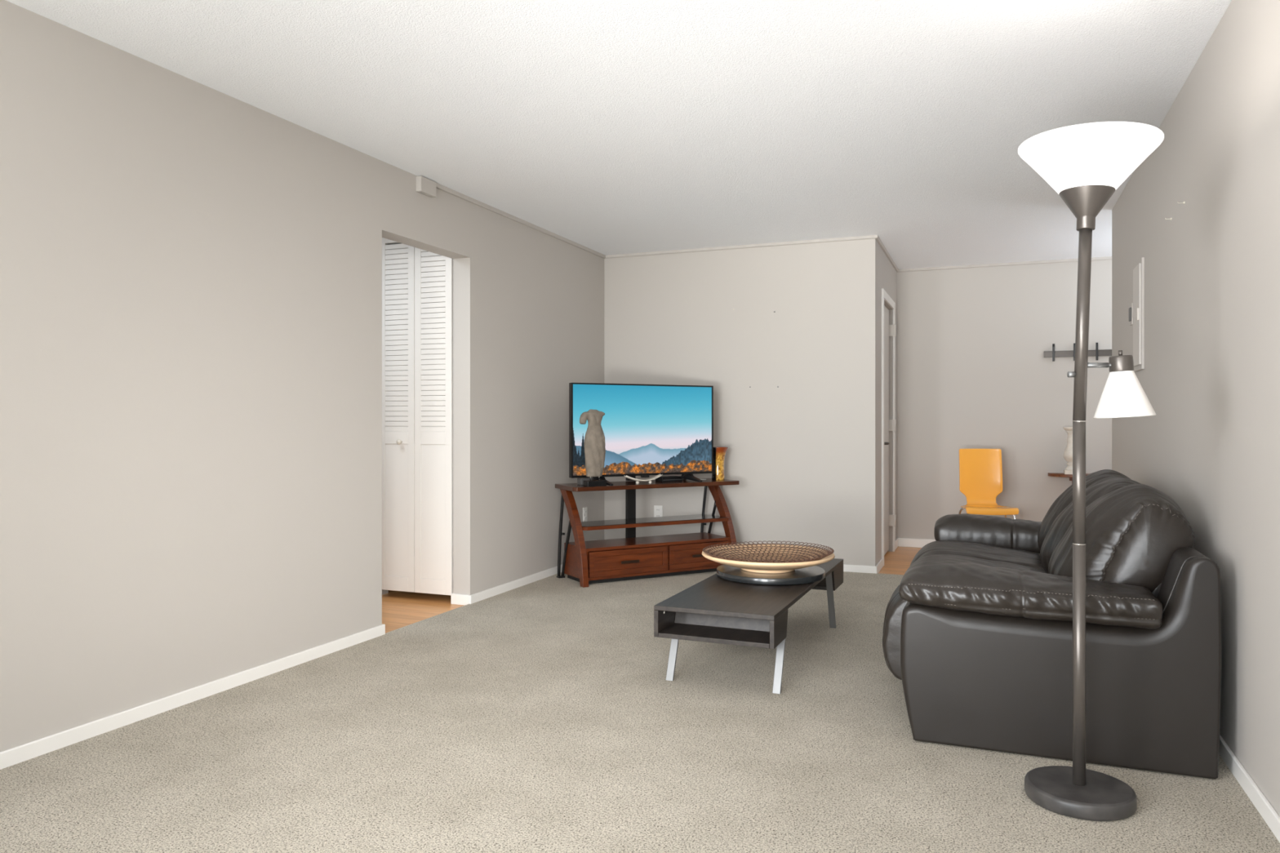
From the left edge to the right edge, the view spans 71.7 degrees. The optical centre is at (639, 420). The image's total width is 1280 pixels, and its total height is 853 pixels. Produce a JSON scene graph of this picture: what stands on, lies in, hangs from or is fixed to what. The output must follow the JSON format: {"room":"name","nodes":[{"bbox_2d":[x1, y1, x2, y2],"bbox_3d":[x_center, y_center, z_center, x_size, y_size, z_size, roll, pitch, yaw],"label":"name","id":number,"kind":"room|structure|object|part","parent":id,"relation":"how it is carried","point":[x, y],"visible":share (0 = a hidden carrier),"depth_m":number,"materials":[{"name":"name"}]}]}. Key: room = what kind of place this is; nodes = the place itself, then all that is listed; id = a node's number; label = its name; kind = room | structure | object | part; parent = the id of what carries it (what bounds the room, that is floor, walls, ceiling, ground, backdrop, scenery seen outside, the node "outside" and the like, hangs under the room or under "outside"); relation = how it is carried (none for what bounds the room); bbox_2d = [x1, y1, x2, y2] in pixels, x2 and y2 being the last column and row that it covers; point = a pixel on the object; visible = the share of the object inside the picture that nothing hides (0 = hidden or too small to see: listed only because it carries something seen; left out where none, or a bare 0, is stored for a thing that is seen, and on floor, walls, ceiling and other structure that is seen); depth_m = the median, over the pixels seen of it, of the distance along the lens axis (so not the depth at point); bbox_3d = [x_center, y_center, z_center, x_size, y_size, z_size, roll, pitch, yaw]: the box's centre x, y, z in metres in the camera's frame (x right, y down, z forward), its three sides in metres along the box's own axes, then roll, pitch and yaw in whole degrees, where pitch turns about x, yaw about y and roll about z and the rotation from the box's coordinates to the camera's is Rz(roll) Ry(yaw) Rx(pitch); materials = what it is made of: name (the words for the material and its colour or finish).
{"room":"living room","nodes":[
{"label":"living room","id":0,"kind":"room"},
{"bbox_2d":[0,0,604,751],"bbox_3d":[-2.479,-0.095,1.833,0.120,2.490,11.580,0,0,22],"label":"wall","id":1,"kind":"structure","parent":0,"point":[191,271],"depth_m":3.55,"materials":[{"name":"grey paint"}]},
{"bbox_2d":[0,564,562,769],"bbox_3d":[-2.478,1.080,1.832,0.143,0.064,11.580,0,0,22],"label":"baseboard","id":2,"kind":"structure","parent":1,"relation":"attached to","point":[20,753],"depth_m":3.51,"materials":[{"name":"white wood"}]},
{"bbox_2d":[416,175,436,197],"bbox_3d":[-1.181,-1.294,4.898,0.034,0.084,0.145,0,0,22],"label":"junction box","id":3,"kind":"object","parent":1,"relation":"attached to","point":[425,186],"visible":1,"depth_m":4.87,"materials":[{"name":"grey paint"}]},
{"bbox_2d":[582,506,586,521],"bbox_3d":[-0.423,0.725,6.842,0.010,0.116,0.072,0,0,22],"label":"wall outlet","id":4,"kind":"object","parent":1,"relation":"attached to","point":[584,509],"visible":0.75,"depth_m":6.83,"materials":[{"name":"white plastic"}]},
{"bbox_2d":[382,243,402,595],"bbox_3d":[-1.606,-0.095,6.042,1.360,2.490,0.790,0,0,22],"label":"wall","id":5,"kind":"structure","parent":0,"point":[384,592],"depth_m":5.70,"materials":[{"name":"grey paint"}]},
{"bbox_2d":[382,237,453,595],"bbox_3d":[-1.401,-0.058,5.500,0.540,2.245,0.068,0,0,22],"label":"bifold door","id":6,"kind":"structure","parent":5,"relation":"in","point":[417,284],"depth_m":5.50,"materials":[{"name":"white wood"}]},
{"bbox_3d":[-1.522,-0.058,5.568,0.266,2.245,0.030,0,0,22],"label":"door panel","id":7,"kind":"part","parent":6,"relation":"part of","materials":[{"name":"white wood"}]},
{"bbox_3d":[-1.498,0.130,5.522,0.034,0.034,0.038,0,0,22],"label":"knob","id":8,"kind":"part","parent":6,"relation":"part of","materials":[{"name":"beige ceramic"}]},
{"bbox_3d":[-1.269,-0.058,5.468,0.271,2.245,0.030,0,0,22],"label":"door panel","id":9,"kind":"part","parent":6,"relation":"part of","materials":[{"name":"white wood"}]},
{"bbox_2d":[5,0,1231,269],"bbox_3d":[0.346,-1.390,1.552,8.300,0.100,13.140,0,0,22],"label":"ceiling","id":10,"kind":"structure","parent":0,"point":[606,127],"depth_m":3.65,"materials":[{"name":"white paint"}]},
{"bbox_2d":[0,546,1279,852],"bbox_3d":[0.346,1.150,1.552,8.300,0.100,13.140,0,0,22],"label":"floor","id":11,"kind":"structure","parent":0,"point":[544,715],"depth_m":2.86,"materials":[{"name":"carpet"}]},
{"bbox_2d":[555,478,739,587],"bbox_3d":[0.054,0.769,6.343,1.345,0.663,0.435,0,0,-29],"label":"tv stand","id":12,"kind":"object","parent":11,"relation":"on","point":[631,557],"visible":0.91,"depth_m":6.19,"materials":[{"name":"brown wood"}]},
{"bbox_3d":[-0.517,0.782,6.154,0.051,0.639,0.200,0,0,-29],"label":"rod","id":13,"kind":"part","parent":12,"relation":"part of","materials":[{"name":"black metal"}]},
{"bbox_3d":[-0.450,0.783,6.026,0.044,0.633,0.379,0,0,-29],"label":"curved leg","id":14,"kind":"part","parent":12,"relation":"part of","materials":[{"name":"brown wood"}]},
{"bbox_2d":[577,477,592,484],"bbox_3d":[-0.376,0.415,6.114,0.100,0.045,0.060,0,0,-29],"label":"box","id":15,"kind":"object","parent":12,"relation":"on","point":[580,480],"visible":0.57,"depth_m":6.08,"materials":[{"name":"grey plastic"}]},
{"bbox_2d":[579,408,606,486],"bbox_3d":[-0.320,0.180,5.947,0.191,0.514,0.094,0,0,-29],"label":"statue","id":16,"kind":"object","parent":12,"relation":"on","point":[594,444],"visible":1,"depth_m":5.92,"materials":[{"name":"beige stone"}]},
{"bbox_3d":[-0.076,0.963,6.074,0.608,0.169,0.015,0,0,-29],"label":"drawer","id":17,"kind":"part","parent":12,"relation":"part of","materials":[{"name":"brown wood"}]},
{"bbox_3d":[-0.070,0.963,6.064,0.140,0.019,0.025,0,0,-29],"label":"drawer pull","id":18,"kind":"part","parent":12,"relation":"part of","materials":[{"name":"brown metal"}]},
{"bbox_3d":[-0.068,0.759,6.489,0.070,0.582,0.030,0,0,-29],"label":"post","id":19,"kind":"part","parent":12,"relation":"part of","materials":[{"name":"black metal"}]},
{"bbox_2d":[568,382,713,485],"bbox_3d":[-0.008,0.090,6.316,1.146,0.696,0.390,0,0,-29],"label":"television","id":20,"kind":"object","parent":12,"relation":"on","point":[648,429],"visible":0.9,"depth_m":6.24,"materials":[{"name":"black plastic"}]},
{"bbox_3d":[-0.019,0.261,6.403,0.070,0.353,0.227,0,0,-29],"label":"mount post","id":21,"kind":"part","parent":20,"relation":"part of","materials":[{"name":"black metal"}]},
{"bbox_2d":[623,474,662,484],"bbox_3d":[0.025,0.405,6.157,0.300,0.066,0.076,0,0,-32],"label":"dish","id":22,"kind":"object","parent":12,"relation":"on","point":[649,479],"visible":1,"depth_m":6.14,"materials":[{"name":"white ceramic"}]},
{"bbox_2d":[581,514,728,530],"bbox_3d":[0.075,0.725,6.375,1.207,0.027,0.290,0,0,-29],"label":"shelf","id":23,"kind":"object","parent":12,"relation":"attached to","point":[631,521],"depth_m":6.33,"materials":[{"name":"brown wood"}]},
{"bbox_3d":[0.432,0.963,6.347,0.140,0.019,0.025,0,0,-29],"label":"drawer pull","id":24,"kind":"part","parent":12,"relation":"part of","materials":[{"name":"brown metal"}]},
{"bbox_3d":[0.426,0.963,6.357,0.504,0.169,0.015,0,0,-29],"label":"drawer","id":25,"kind":"part","parent":12,"relation":"part of","materials":[{"name":"brown wood"}]},
{"bbox_3d":[0.517,0.782,6.739,0.051,0.639,0.200,0,0,-29],"label":"rod","id":26,"kind":"part","parent":12,"relation":"part of","materials":[{"name":"black metal"}]},
{"bbox_2d":[711,446,728,479],"bbox_3d":[0.582,0.317,6.604,0.153,0.242,0.153,0,0,0],"label":"vase","id":27,"kind":"object","parent":12,"relation":"on","point":[719,453],"visible":0.8,"depth_m":6.56,"materials":[{"name":"gold metal"}]},
{"bbox_3d":[0.614,0.783,6.627,0.044,0.633,0.379,0,0,-29],"label":"curved leg","id":28,"kind":"part","parent":12,"relation":"part of","materials":[{"name":"brown wood"}]},
{"bbox_2d":[653,558,843,693],"bbox_3d":[0.589,0.930,4.266,0.506,0.340,1.545,0,0,23],"label":"coffee table","id":29,"kind":"object","parent":11,"relation":"on","point":[715,609],"visible":0.7,"depth_m":3.71,"materials":[{"name":"black wood"}]},
{"bbox_3d":[0.143,0.995,3.799,0.032,0.210,0.101,0,0,23],"label":"leg","id":30,"kind":"part","parent":29,"relation":"part of","materials":[{"name":"silver metal"}]},
{"bbox_2d":[716,564,825,585],"bbox_3d":[0.639,0.743,4.340,0.524,0.034,0.524,0,0,22],"label":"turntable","id":31,"kind":"object","parent":29,"relation":"on","point":[811,574],"visible":0.71,"depth_m":4.17,"materials":[{"name":"black paint"}]},
{"bbox_2d":[702,541,835,573],"bbox_3d":[0.626,0.675,4.345,0.644,0.101,0.644,0,0,-21],"label":"decorative bowl","id":32,"kind":"object","parent":31,"relation":"on","point":[771,557],"visible":1,"depth_m":4.43,"materials":[{"name":"beige wicker"}]},
{"bbox_3d":[0.569,0.995,3.621,0.032,0.210,0.101,0,0,23],"label":"leg","id":33,"kind":"part","parent":29,"relation":"part of","materials":[{"name":"silver metal"}]},
{"bbox_3d":[0.985,0.940,4.615,0.032,0.321,0.225,0,0,23],"label":"leg","id":34,"kind":"part","parent":29,"relation":"part of","materials":[{"name":"silver metal"}]},
{"bbox_2d":[958,448,1018,519],"bbox_3d":[2.737,0.670,7.014,0.453,0.886,0.481,0,0,10],"label":"dining chair","id":35,"kind":"object","parent":11,"relation":"on","point":[980,470],"visible":0.85,"depth_m":7.20,"materials":[{"name":"orange paint"}]},
{"bbox_2d":[882,469,1221,779],"bbox_3d":[1.676,0.663,3.866,1.077,0.866,2.179,0,0,22],"label":"sofa","id":36,"kind":"object","parent":11,"relation":"on","point":[977,634],"visible":0.96,"depth_m":2.92,"materials":[{"name":"black leather"}]},
{"bbox_2d":[882,583,906,679],"bbox_3d":[1.390,0.803,3.426,0.859,0.382,0.508,0,0,22],"label":"seat cushion","id":37,"kind":"object","parent":36,"relation":"on","point":[893,614],"depth_m":3.34,"materials":[{"name":"black leather"}]},
{"bbox_2d":[901,554,1046,580],"bbox_3d":[1.583,0.801,3.909,0.864,0.385,0.508,0,0,22],"label":"seat cushion","id":38,"kind":"object","parent":36,"relation":"on","point":[931,557],"depth_m":3.95,"materials":[{"name":"black leather"}]},
{"bbox_2d":[910,540,1044,569],"bbox_3d":[1.780,0.803,4.390,0.860,0.381,0.508,0,0,22],"label":"seat cushion","id":39,"kind":"object","parent":36,"relation":"on","point":[1024,553],"depth_m":4.36,"materials":[{"name":"black leather"}]},
{"bbox_2d":[1037,469,1130,551],"bbox_3d":[2.157,0.468,4.259,0.452,0.476,0.538,0,0,22],"label":"cushion","id":40,"kind":"object","parent":36,"relation":"on","point":[1065,498],"depth_m":4.21,"materials":[{"name":"black leather"}]},
{"bbox_2d":[1040,475,1141,573],"bbox_3d":[1.958,0.472,3.767,0.470,0.474,0.516,0,0,22],"label":"cushion","id":41,"kind":"object","parent":36,"relation":"on","point":[1060,525],"depth_m":3.74,"materials":[{"name":"black leather"}]},
{"bbox_2d":[1048,484,1195,591],"bbox_3d":[1.759,0.470,3.269,0.456,0.478,0.548,0,0,22],"label":"cushion","id":42,"kind":"object","parent":36,"relation":"on","point":[1134,532],"depth_m":3.05,"materials":[{"name":"black leather"}]},
{"bbox_3d":[2.069,0.736,3.709,0.201,0.628,1.564,0,0,22],"label":"frame","id":43,"kind":"part","parent":36,"relation":"part of","materials":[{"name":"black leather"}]},
{"bbox_2d":[1017,121,1164,821],"bbox_3d":[1.303,0.144,2.573,0.378,1.913,0.378,0,0,22],"label":"floor lamp","id":44,"kind":"object","parent":11,"relation":"on","point":[1086,163],"visible":1,"depth_m":2.54,"materials":[{"name":"grey metal"}]},
{"bbox_3d":[1.254,-0.135,2.573,0.021,0.017,0.017,0,0,0],"label":"switch knob","id":45,"kind":"part","parent":44,"relation":"part of","materials":[{"name":"silver metal"}]},
{"bbox_3d":[1.303,-0.736,2.573,0.378,0.153,0.378,0,0,22],"label":"lamp shade","id":46,"kind":"part","parent":44,"relation":"part of","materials":[{"name":"white glass"}]},
{"bbox_3d":[1.337,-0.162,2.573,0.088,0.015,0.015,0,0,0],"label":"arm","id":47,"kind":"part","parent":44,"relation":"part of","materials":[{"name":"silver metal"}]},
{"bbox_2d":[1108,350,1133,372],"bbox_3d":[1.398,-0.174,2.573,0.065,0.063,0.064,0,0,22],"label":"socket","id":48,"kind":"object","parent":44,"relation":"attached to","point":[1120,363],"depth_m":2.55,"materials":[{"name":"grey metal"}]},
{"bbox_3d":[1.406,-0.080,2.573,0.161,0.144,0.161,0,0,22],"label":"lamp shade","id":49,"kind":"part","parent":44,"relation":"part of","materials":[{"name":"white glass"}]},
{"bbox_2d":[604,238,877,565],"bbox_3d":[0.672,-0.095,6.877,2.260,2.490,0.120,0,0,22],"label":"wall","id":50,"kind":"structure","parent":0,"point":[802,452],"depth_m":6.69,"materials":[{"name":"grey paint"}]},
{"bbox_2d":[653,505,662,517],"bbox_3d":[0.144,0.728,7.016,0.072,0.116,0.010,0,0,22],"label":"wall outlet","id":51,"kind":"object","parent":50,"relation":"attached to","point":[658,509],"visible":0.76,"depth_m":7.01,"materials":[{"name":"white plastic"}]},
{"bbox_2d":[436,182,1111,272],"bbox_3d":[2.558,-1.329,6.704,7.881,0.022,2.358,0,0,-8],"label":"trim","id":52,"kind":"structure","parent":50,"relation":"attached to","point":[440,187],"depth_m":6.76,"materials":[{"name":"grey paint"}]},
{"bbox_2d":[843,564,876,573],"bbox_3d":[0.715,1.077,6.788,2.140,0.057,0.013,0,0,22],"label":"baseboard","id":53,"kind":"structure","parent":50,"relation":"attached to","point":[850,568],"depth_m":6.43,"materials":[{"name":"white"}]},
{"bbox_2d":[877,242,896,563],"bbox_3d":[1.954,-0.095,7.207,0.120,2.490,1.440,0,0,22],"label":"wall","id":54,"kind":"structure","parent":0,"point":[886,273],"depth_m":6.96,"materials":[{"name":"grey paint"}]},
{"bbox_2d":[875,537,897,573],"bbox_3d":[1.994,1.073,7.127,0.013,0.077,1.560,0,0,22],"label":"baseboard","id":55,"kind":"structure","parent":54,"relation":"attached to","point":[879,566],"depth_m":6.64,"materials":[{"name":"white"}]},
{"bbox_2d":[881,288,895,565],"bbox_3d":[1.997,0.050,7.187,0.105,2.124,0.890,0,0,22],"label":"door","id":56,"kind":"structure","parent":54,"relation":"in","point":[887,330],"depth_m":7.39,"materials":[{"name":"grey paint"}]},
{"bbox_2d":[896,259,1111,539],"bbox_3d":[4.140,-0.095,7.159,5.620,2.490,0.158,0,0,22],"label":"wall","id":57,"kind":"structure","parent":0,"point":[973,371],"depth_m":7.55,"materials":[{"name":"grey paint"}]},
{"bbox_2d":[897,537,936,547],"bbox_3d":[4.454,1.073,6.983,4.667,0.078,0.013,0,0,22],"label":"baseboard","id":58,"kind":"structure","parent":57,"relation":"attached to","point":[902,542],"depth_m":7.79,"materials":[{"name":"white"}]},
{"bbox_3d":[3.436,-0.569,7.362,0.016,0.145,0.016,0,0,22],"label":"arm","id":59,"kind":"part","parent":57,"relation":"part of","materials":[{"name":"black metal"}]},
{"bbox_2d":[1048,472,1089,484],"bbox_3d":[3.633,0.514,7.208,0.564,0.161,0.200,0,0,22],"label":"wall shelf","id":60,"kind":"object","parent":57,"relation":"attached to","point":[1051,474],"visible":0.43,"depth_m":7.25,"materials":[{"name":"brown wood"}]},
{"bbox_2d":[1062,426,1072,474],"bbox_3d":[3.525,0.241,7.230,0.136,0.384,0.136,0,0,22],"label":"candlestick","id":61,"kind":"object","parent":60,"relation":"on","point":[1068,454],"visible":0.46,"depth_m":7.20,"materials":[{"name":"white ceramic"}]},
{"bbox_3d":[3.582,-0.569,7.304,0.016,0.145,0.016,0,0,22],"label":"arm","id":62,"kind":"part","parent":57,"relation":"part of","materials":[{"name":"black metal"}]},
{"bbox_3d":[3.655,-0.556,7.295,0.602,0.052,0.022,0,0,22],"label":"rail","id":63,"kind":"part","parent":57,"relation":"part of","materials":[{"name":"grey metal"}]},
{"bbox_3d":[3.735,-0.569,7.243,0.016,0.145,0.016,0,0,22],"label":"arm","id":64,"kind":"part","parent":57,"relation":"part of","materials":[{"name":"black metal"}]},
{"bbox_2d":[1111,0,1279,816],"bbox_3d":[0.964,-0.095,0.336,0.120,2.490,11.336,0,0,22],"label":"wall","id":65,"kind":"structure","parent":0,"point":[1210,377],"depth_m":2.91,"materials":[{"name":"grey paint"}]},
{"bbox_2d":[1128,302,1133,325],"bbox_3d":[2.672,-0.580,4.825,0.014,0.116,0.070,0,0,22],"label":"light switch","id":66,"kind":"object","parent":65,"relation":"attached to","point":[1131,308],"visible":1,"depth_m":4.80,"materials":[{"name":"grey paint"}]},
{"bbox_2d":[1133,257,1144,371],"bbox_3d":[2.559,-0.540,4.558,0.027,0.560,0.250,0,0,22],"label":"breaker panel","id":67,"kind":"object","parent":65,"relation":"attached to","point":[1139,268],"visible":0.96,"depth_m":4.47,"materials":[{"name":"grey paint"}]},
{"bbox_3d":[2.557,-0.540,4.559,0.009,0.510,0.210,0,0,22],"label":"panel door","id":68,"kind":"part","parent":67,"relation":"part of","materials":[{"name":"grey paint"}]},
{"bbox_2d":[1218,734,1279,842],"bbox_3d":[0.902,1.077,0.361,0.013,0.057,11.336,0,0,22],"label":"baseboard","id":69,"kind":"structure","parent":65,"relation":"attached to","point":[1263,806],"depth_m":2.57,"materials":[{"name":"white wood"}]}
]}

